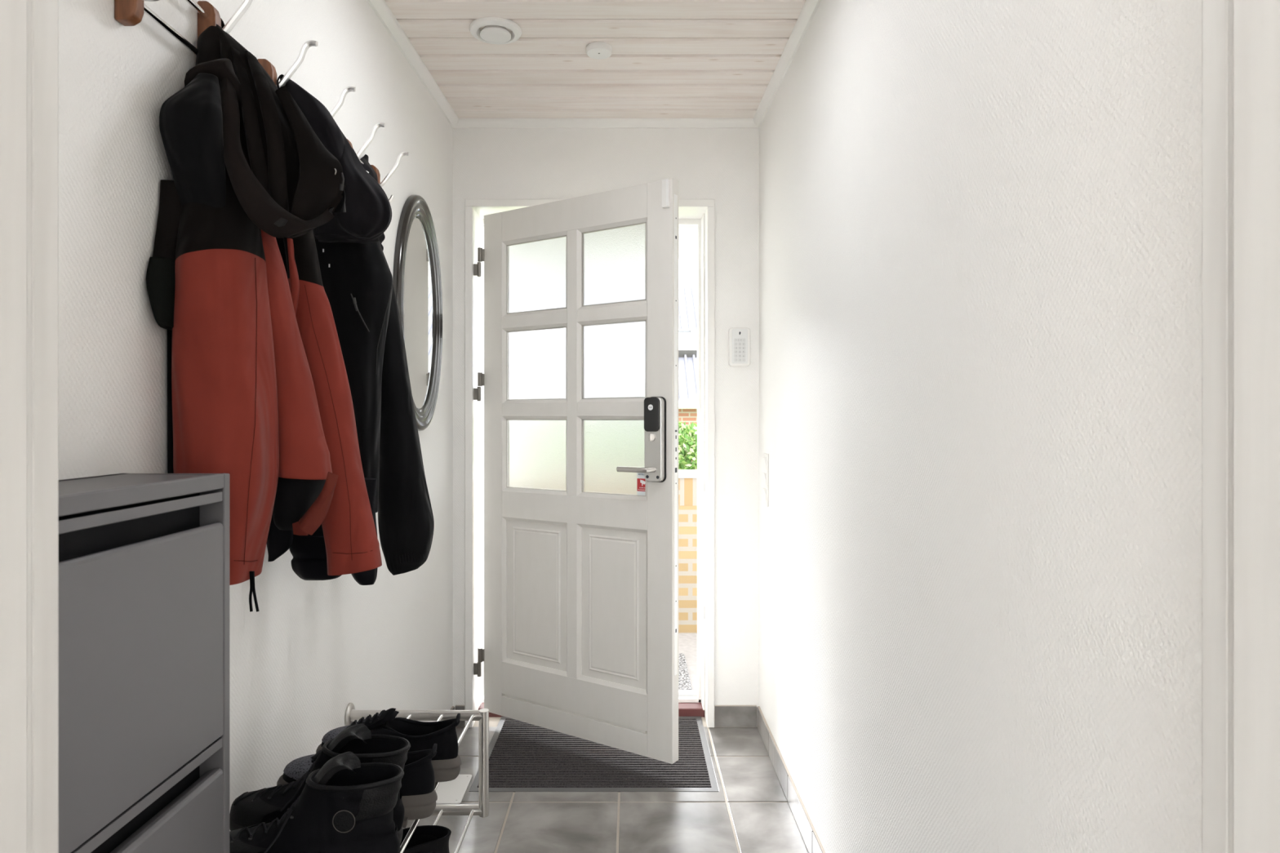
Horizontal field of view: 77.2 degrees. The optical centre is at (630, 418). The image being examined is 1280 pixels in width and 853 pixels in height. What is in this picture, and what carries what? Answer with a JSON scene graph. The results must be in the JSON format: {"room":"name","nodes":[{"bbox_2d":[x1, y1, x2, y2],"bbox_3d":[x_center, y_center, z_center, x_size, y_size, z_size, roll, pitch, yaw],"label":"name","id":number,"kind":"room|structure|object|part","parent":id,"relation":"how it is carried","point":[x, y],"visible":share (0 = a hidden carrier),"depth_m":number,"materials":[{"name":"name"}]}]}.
{"room":"entrance hallway","nodes":[
{"label":"entrance hallway","id":0,"kind":"room"},
{"bbox_2d":[58,0,453,831],"bbox_3d":[-0.752,-0.006,1.945,0.100,2.550,2.770,0,0,0],"label":"wall","id":1,"kind":"structure","parent":0,"point":[311,651],"depth_m":1.50,"materials":[{"name":"white paint"}]},
{"bbox_2d":[146,179,181,473],"bbox_3d":[-0.669,-0.165,1.193,0.054,0.714,0.094,0,0,0],"label":"bag","id":2,"kind":"object","parent":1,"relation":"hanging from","point":[161,268],"visible":0.51,"depth_m":1.18,"materials":[{"name":"black fabric"}]},
{"bbox_2d":[114,0,409,202],"bbox_3d":[-0.647,-0.630,1.628,0.109,0.173,1.080,0,0,0],"label":"coat rack","id":3,"kind":"object","parent":1,"relation":"attached to","point":[126,12],"visible":0.45,"depth_m":1.30,"materials":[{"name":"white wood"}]},
{"bbox_3d":[-0.687,-0.581,1.628,0.010,0.010,1.080,0,0,0],"label":"rod","id":4,"kind":"part","parent":3,"relation":"part of","materials":[{"name":"silver metal"}]},
{"bbox_2d":[158,17,382,612],"bbox_3d":[-0.577,-0.182,1.335,0.255,0.958,0.376,0,0,0],"label":"jacket","id":5,"kind":"object","parent":3,"relation":"hanging from","point":[261,398],"visible":0.98,"depth_m":1.23,"materials":[{"name":"red fabric"}]},
{"bbox_2d":[215,25,312,237],"bbox_3d":[-0.571,-0.471,1.312,0.184,0.340,0.140,0,0,-32],"label":"hood","id":6,"kind":"object","parent":5,"relation":"attached to","point":[255,85],"depth_m":1.25,"materials":[{"name":"black fabric"}]},
{"bbox_3d":[-0.508,-0.415,1.249,0.102,0.220,0.058,0,0,0],"label":"panel","id":7,"kind":"part","parent":5,"relation":"part of","materials":[{"name":"black fabric"}]},
{"bbox_3d":[-0.687,-0.653,1.628,0.010,0.010,1.080,0,0,0],"label":"rod","id":8,"kind":"part","parent":3,"relation":"part of","materials":[{"name":"silver metal"}]},
{"bbox_2d":[276,74,434,575],"bbox_3d":[-0.581,-0.141,1.725,0.228,1.021,0.453,0,0,0],"label":"jacket","id":9,"kind":"object","parent":3,"relation":"hanging from","point":[357,286],"visible":0.78,"depth_m":1.75,"materials":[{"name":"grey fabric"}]},
{"bbox_2d":[337,144,392,239],"bbox_3d":[-0.555,-0.462,1.652,0.126,0.178,0.128,0,0,0],"label":"hood","id":10,"kind":"object","parent":9,"relation":"attached to","point":[368,214],"depth_m":1.62,"materials":[{"name":"black fabric"}]},
{"bbox_2d":[360,154,385,250],"bbox_3d":[-0.663,-0.546,2.079,0.065,0.300,0.110,0,0,0],"label":"coat","id":11,"kind":"object","parent":3,"relation":"hanging from","point":[364,159],"visible":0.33,"depth_m":2.07,"materials":[{"name":"black fabric"}]},
{"bbox_2d":[267,477,379,584],"bbox_3d":[-0.593,0.064,1.593,0.122,0.572,0.271,0,0,29],"label":"quilted jacket","id":12,"kind":"object","parent":1,"relation":"hanging from","point":[308,562],"visible":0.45,"depth_m":1.53,"materials":[{"name":"black fabric"}]},
{"bbox_2d":[367,0,458,128],"bbox_3d":[-0.688,-1.123,1.867,0.028,0.116,2.615,0,0,0],"label":"trim","id":13,"kind":"structure","parent":1,"relation":"attached to","point":[380,7],"depth_m":2.52,"materials":[{"name":"white paint"}]},
{"bbox_2d":[344,702,488,852],"bbox_3d":[-0.527,0.858,1.580,0.349,0.296,0.900,0,0,0],"label":"shoe rack","id":14,"kind":"object","parent":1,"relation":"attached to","point":[482,810],"visible":0.48,"depth_m":1.99,"materials":[{"name":"silver metal"}]},
{"bbox_2d":[229,751,404,852],"bbox_3d":[-0.505,0.630,1.249,0.303,0.202,0.114,0,0,0],"label":"boot","id":15,"kind":"object","parent":14,"relation":"on","point":[348,805],"visible":0.97,"depth_m":1.22,"materials":[{"name":"black leather"}]},
{"bbox_2d":[229,723,411,843],"bbox_3d":[-0.527,0.629,1.365,0.307,0.205,0.114,0,0,0],"label":"boot","id":16,"kind":"object","parent":14,"relation":"on","point":[254,808],"visible":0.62,"depth_m":1.34,"materials":[{"name":"black leather"}]},
{"bbox_2d":[276,743,437,828],"bbox_3d":[-0.501,0.658,1.475,0.291,0.143,0.110,0,0,0],"label":"sneaker","id":17,"kind":"object","parent":14,"relation":"on","point":[419,799],"visible":0.32,"depth_m":1.45,"materials":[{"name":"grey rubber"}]},
{"bbox_3d":[-0.576,0.632,1.471,0.118,0.033,0.080,0,0,0],"label":"toe panel","id":18,"kind":"part","parent":17,"relation":"part of","materials":[{"name":"grey"}]},
{"bbox_2d":[315,708,461,788],"bbox_3d":[-0.489,0.659,1.627,0.292,0.141,0.110,0,0,0],"label":"sneaker","id":19,"kind":"object","parent":14,"relation":"on","point":[422,735],"visible":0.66,"depth_m":1.61,"materials":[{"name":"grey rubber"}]},
{"bbox_3d":[-0.565,0.636,1.629,0.116,0.034,0.081,0,0,0],"label":"toe panel","id":20,"kind":"part","parent":19,"relation":"part of","materials":[{"name":"grey"}]},
{"bbox_3d":[-0.524,0.858,2.000,0.344,0.261,0.025,0,0,0],"label":"frame","id":21,"kind":"part","parent":14,"relation":"part of","materials":[{"name":"silver metal"}]},
{"bbox_2d":[400,825,451,852],"bbox_3d":[-0.511,0.911,1.660,0.282,0.110,0.107,0,0,0],"label":"shoe","id":22,"kind":"object","parent":14,"relation":"on","point":[425,838],"visible":0.56,"depth_m":1.69,"materials":[{"name":"black leather"}]},
{"bbox_3d":[-0.391,0.738,1.580,0.009,0.009,0.840,0,0,0],"label":"rod","id":23,"kind":"part","parent":14,"relation":"part of","materials":[{"name":"silver metal"}]},
{"bbox_3d":[-0.468,0.974,1.580,0.009,0.009,0.840,0,0,0],"label":"rod","id":24,"kind":"part","parent":14,"relation":"part of","materials":[{"name":"silver metal"}]},
{"bbox_3d":[-0.468,0.738,1.580,0.009,0.009,0.840,0,0,0],"label":"rod","id":25,"kind":"part","parent":14,"relation":"part of","materials":[{"name":"silver metal"}]},
{"bbox_3d":[-0.391,0.974,1.580,0.009,0.009,0.840,0,0,0],"label":"rod","id":26,"kind":"part","parent":14,"relation":"part of","materials":[{"name":"silver metal"}]},
{"bbox_2d":[392,194,442,431],"bbox_3d":[-0.689,-0.345,2.638,0.024,0.770,0.543,0,0,0],"label":"wall mirror","id":27,"kind":"object","parent":1,"relation":"attached to","point":[416,280],"visible":0.82,"depth_m":2.66,"materials":[{"name":"grey metal"}]},
{"bbox_2d":[403,217,433,408],"bbox_3d":[-0.697,-0.345,2.638,0.004,0.628,0.401,0,0,0],"label":"mirror glass","id":28,"kind":"object","parent":27,"relation":"attached to","point":[418,281],"depth_m":2.65,"materials":[{"name":"white"}]},
{"bbox_2d":[384,0,805,118],"bbox_3d":[-0.096,-1.145,1.813,1.222,0.104,2.746,0,0,0],"label":"ceiling","id":29,"kind":"structure","parent":0,"point":[668,59],"depth_m":2.57,"materials":[{"name":"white wood"}]},
{"bbox_2d":[469,16,521,44],"bbox_3d":[-0.398,-1.143,2.373,0.153,0.032,0.153,0,0,0],"label":"valve","id":30,"kind":"object","parent":29,"relation":"attached to","point":[495,32],"visible":1,"depth_m":2.34,"materials":[{"name":"white plastic"}]},
{"bbox_2d":[586,41,612,58],"bbox_3d":[-0.097,-1.147,2.500,0.081,0.024,0.081,0,0,0],"label":"smoke detector","id":31,"kind":"object","parent":29,"relation":"attached to","point":[596,50],"visible":1,"depth_m":2.48,"materials":[{"name":"white plastic"}]},
{"bbox_2d":[402,716,808,852],"bbox_3d":[-0.097,1.221,1.736,1.214,0.004,3.198,0,0,0],"label":"floor","id":32,"kind":"structure","parent":0,"point":[750,812],"depth_m":2.47,"materials":[{"name":"tile"}]},
{"bbox_2d":[58,473,229,852],"bbox_3d":[-0.630,0.647,0.873,0.142,1.144,0.495,0,0,0],"label":"cabinet","id":33,"kind":"object","parent":32,"relation":"on","point":[144,558],"visible":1,"depth_m":0.93,"materials":[{"name":"grey paint"}]},
{"bbox_3d":[-0.575,0.625,0.873,0.033,0.292,0.457,0,0,0],"label":"tip out door","id":34,"kind":"part","parent":33,"relation":"part of","materials":[{"name":"grey paint"}]},
{"bbox_2d":[435,774,472,804],"bbox_3d":[-0.612,1.216,2.636,0.150,0.006,0.205,0,0,0],"label":"plate","id":35,"kind":"object","parent":32,"relation":"on","point":[452,792],"visible":0.55,"depth_m":2.62,"materials":[{"name":"white plastic"}]},
{"bbox_2d":[469,716,719,792],"bbox_3d":[-0.118,1.220,2.953,0.817,0.010,0.660,0,0,0],"label":"door mat","id":36,"kind":"object","parent":32,"relation":"on","point":[524,757],"visible":0.77,"depth_m":2.81,"materials":[{"name":"carpet"}]},
{"bbox_2d":[453,128,759,726],"bbox_3d":[-0.096,-0.031,3.252,1.212,2.500,0.155,0,0,0],"label":"wall","id":37,"kind":"structure","parent":0,"point":[722,165],"depth_m":3.17,"materials":[{"name":"white paint"}]},
{"bbox_2d":[464,177,715,764],"bbox_3d":[-0.160,0.196,3.070,0.990,2.127,0.780,0,0,0],"label":"door","id":38,"kind":"structure","parent":37,"relation":"in","point":[580,379],"depth_m":2.96,"materials":[{"name":"white paint"}]},
{"bbox_3d":[-0.356,0.136,3.070,0.315,0.281,0.008,0,0,34],"label":"glass pane","id":39,"kind":"part","parent":38,"relation":"part of","materials":[{"name":"grey"}]},
{"bbox_3d":[-0.356,-0.207,3.070,0.315,0.283,0.008,0,0,34],"label":"glass pane","id":40,"kind":"part","parent":38,"relation":"part of","materials":[{"name":"grey"}]},
{"bbox_3d":[-0.356,-0.546,3.070,0.315,0.283,0.008,0,0,34],"label":"glass pane","id":41,"kind":"part","parent":38,"relation":"part of","materials":[{"name":"grey"}]},
{"bbox_3d":[-0.211,0.668,2.971,0.663,0.567,0.020,0,0,34],"label":"panel","id":42,"kind":"part","parent":38,"relation":"part of","materials":[{"name":"paint"}]},
{"bbox_3d":[-0.159,1.213,3.321,0.928,0.052,0.077,0,0,0],"label":"sill","id":43,"kind":"part","parent":38,"relation":"part of","materials":[{"name":"red"}]},
{"bbox_3d":[-0.057,0.136,2.865,0.294,0.281,0.008,0,0,34],"label":"glass pane","id":44,"kind":"part","parent":38,"relation":"part of","materials":[{"name":"grey"}]},
{"bbox_3d":[-0.057,-0.207,2.865,0.294,0.283,0.008,0,0,34],"label":"glass pane","id":45,"kind":"part","parent":38,"relation":"part of","materials":[{"name":"grey"}]},
{"bbox_3d":[-0.057,-0.546,2.865,0.294,0.283,0.008,0,0,34],"label":"glass pane","id":46,"kind":"part","parent":38,"relation":"part of","materials":[{"name":"grey"}]},
{"bbox_3d":[0.016,0.172,2.716,0.138,0.019,0.047,0,0,18],"label":"handle","id":47,"kind":"part","parent":38,"relation":"part of","materials":[{"name":"silver metal"}]},
{"bbox_2d":[636,472,644,495],"bbox_3d":[0.041,0.224,2.792,0.043,0.092,0.002,0,0,34],"label":"sticker","id":48,"kind":"object","parent":38,"relation":"attached to","point":[640,476],"visible":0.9,"depth_m":2.79,"materials":[{"name":"white"}]},
{"bbox_2d":[662,178,670,208],"bbox_3d":[0.121,-0.762,2.709,0.028,0.096,0.016,0,0,34],"label":"sensor","id":49,"kind":"object","parent":38,"relation":"attached to","point":[665,182],"visible":1,"depth_m":2.70,"materials":[{"name":"white plastic"}]},
{"bbox_3d":[0.125,-0.762,2.699,0.010,0.090,0.002,0,0,34],"label":"battery lid","id":50,"kind":"part","parent":49,"relation":"part of","materials":[{"name":"white plastic"}]},
{"bbox_3d":[0.297,0.074,3.208,0.001,1.450,0.015,0,0,0],"label":"strike plate","id":51,"kind":"part","parent":38,"relation":"part of","materials":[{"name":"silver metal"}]},
{"bbox_2d":[454,118,757,128],"bbox_3d":[-0.096,-1.166,3.161,1.212,0.030,0.028,0,0,0],"label":"trim","id":52,"kind":"structure","parent":37,"relation":"attached to","point":[462,122],"depth_m":3.15,"materials":[{"name":"white paint"}]},
{"bbox_2d":[455,705,756,727],"bbox_3d":[-0.096,1.177,3.170,1.190,0.087,0.010,0,0,0],"label":"baseboard","id":53,"kind":"structure","parent":37,"relation":"attached to","point":[725,716],"depth_m":3.17,"materials":[{"name":"stone"}]},
{"bbox_2d":[728,327,750,366],"bbox_3d":[0.431,-0.283,3.164,0.086,0.152,0.022,0,0,0],"label":"alarm keypad","id":54,"kind":"object","parent":37,"relation":"attached to","point":[739,338],"visible":1,"depth_m":3.15,"materials":[{"name":"white plastic"}]},
{"bbox_3d":[0.431,-0.285,3.155,0.062,0.136,0.002,0,0,0],"label":"panel","id":55,"kind":"part","parent":54,"relation":"part of","materials":[{"name":"white plastic"}]},
{"bbox_2d":[759,0,1201,852],"bbox_3d":[0.560,-0.006,1.945,0.100,2.550,2.770,0,0,0],"label":"wall","id":56,"kind":"structure","parent":0,"point":[980,220],"depth_m":1.16,"materials":[{"name":"white paint"}]},
{"bbox_2d":[762,453,768,506],"bbox_3d":[0.503,0.227,2.995,0.014,0.195,0.080,0,0,0],"label":"light switch","id":57,"kind":"object","parent":56,"relation":"attached to","point":[766,456],"visible":1,"depth_m":2.97,"materials":[{"name":"white plastic"}]},
{"bbox_2d":[753,0,821,128],"bbox_3d":[0.496,-1.123,1.867,0.028,0.116,2.615,0,0,0],"label":"trim","id":58,"kind":"structure","parent":56,"relation":"attached to","point":[810,7],"depth_m":2.52,"materials":[{"name":"white paint"}]},
{"bbox_2d":[757,706,825,852],"bbox_3d":[0.505,1.177,1.861,0.010,0.087,2.603,0,0,0],"label":"baseboard","id":59,"kind":"structure","parent":56,"relation":"attached to","point":[813,844],"depth_m":2.52,"materials":[{"name":"stone"}]},
{"bbox_3d":[0.100,-0.031,0.500,4.600,2.500,0.120,0,0,0],"label":"wall","id":60,"kind":"structure","parent":0,"visible":0},
{"bbox_2d":[0,0,1279,852],"bbox_3d":[0.000,0.169,0.494,0.940,2.100,0.140,0,0,0],"label":"door frame","id":61,"kind":"structure","parent":60,"relation":"in","point":[1241,38],"depth_m":0.52,"materials":[{"name":"paint"}]},
{"label":"outside","id":62,"kind":"structure","parent":0,"visible":0},
{"bbox_3d":[0.000,1.486,32.800,60.000,0.200,54.400,0,0,0],"label":"garden","id":63,"kind":"object","parent":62,"visible":0},
{"bbox_2d":[678,420,697,469],"bbox_3d":[0.101,0.683,5.748,3.049,1.407,0.666,0,0,0],"label":"hedge","id":64,"kind":"object","parent":63,"relation":"on","point":[687,433],"visible":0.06,"depth_m":5.48,"materials":[{"name":"green plant"}]},
{"bbox_2d":[678,288,697,467],"bbox_3d":[0.000,-0.704,14.183,18.000,4.180,3.430,0,0,0],"label":"house","id":65,"kind":"structure","parent":63,"relation":"on","point":[687,297],"depth_m":13.48,"materials":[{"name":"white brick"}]},
{"bbox_3d":[0.805,-1.336,13.773,0.510,0.361,0.491,0,0,0],"label":"pane","id":66,"kind":"part","parent":65,"relation":"part of","materials":[{"name":"white"}]},
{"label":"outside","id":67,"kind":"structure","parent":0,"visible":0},
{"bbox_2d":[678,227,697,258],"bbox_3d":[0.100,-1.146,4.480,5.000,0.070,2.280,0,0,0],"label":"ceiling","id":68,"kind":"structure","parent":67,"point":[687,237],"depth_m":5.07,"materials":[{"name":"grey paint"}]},
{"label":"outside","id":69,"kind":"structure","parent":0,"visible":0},
{"bbox_2d":[480,633,697,705],"bbox_3d":[0.500,1.336,4.530,9.000,0.100,2.140,0,0,0],"label":"floor","id":70,"kind":"structure","parent":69,"point":[687,642],"depth_m":4.33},
{"bbox_2d":[480,220,484,648],"bbox_3d":[-0.890,0.087,4.475,0.190,2.397,0.150,0,0,0],"label":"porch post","id":71,"kind":"object","parent":70,"relation":"on","point":[482,228],"visible":0.02,"depth_m":4.40,"materials":[{"name":"white paint"}]},
{"bbox_2d":[678,653,692,690],"bbox_3d":[-0.129,1.280,4.010,0.843,0.012,0.700,0,0,0],"label":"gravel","id":72,"kind":"structure","parent":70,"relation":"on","point":[684,682],"depth_m":3.97,"materials":[{"name":"grey gravel"}]},
{"bbox_2d":[678,469,697,633],"bbox_3d":[0.000,0.802,4.910,5.240,0.967,0.280,0,0,0],"label":"wall","id":73,"kind":"structure","parent":70,"relation":"on","point":[687,478],"depth_m":4.80,"materials":[{"name":"yellow brick"}]}
]}

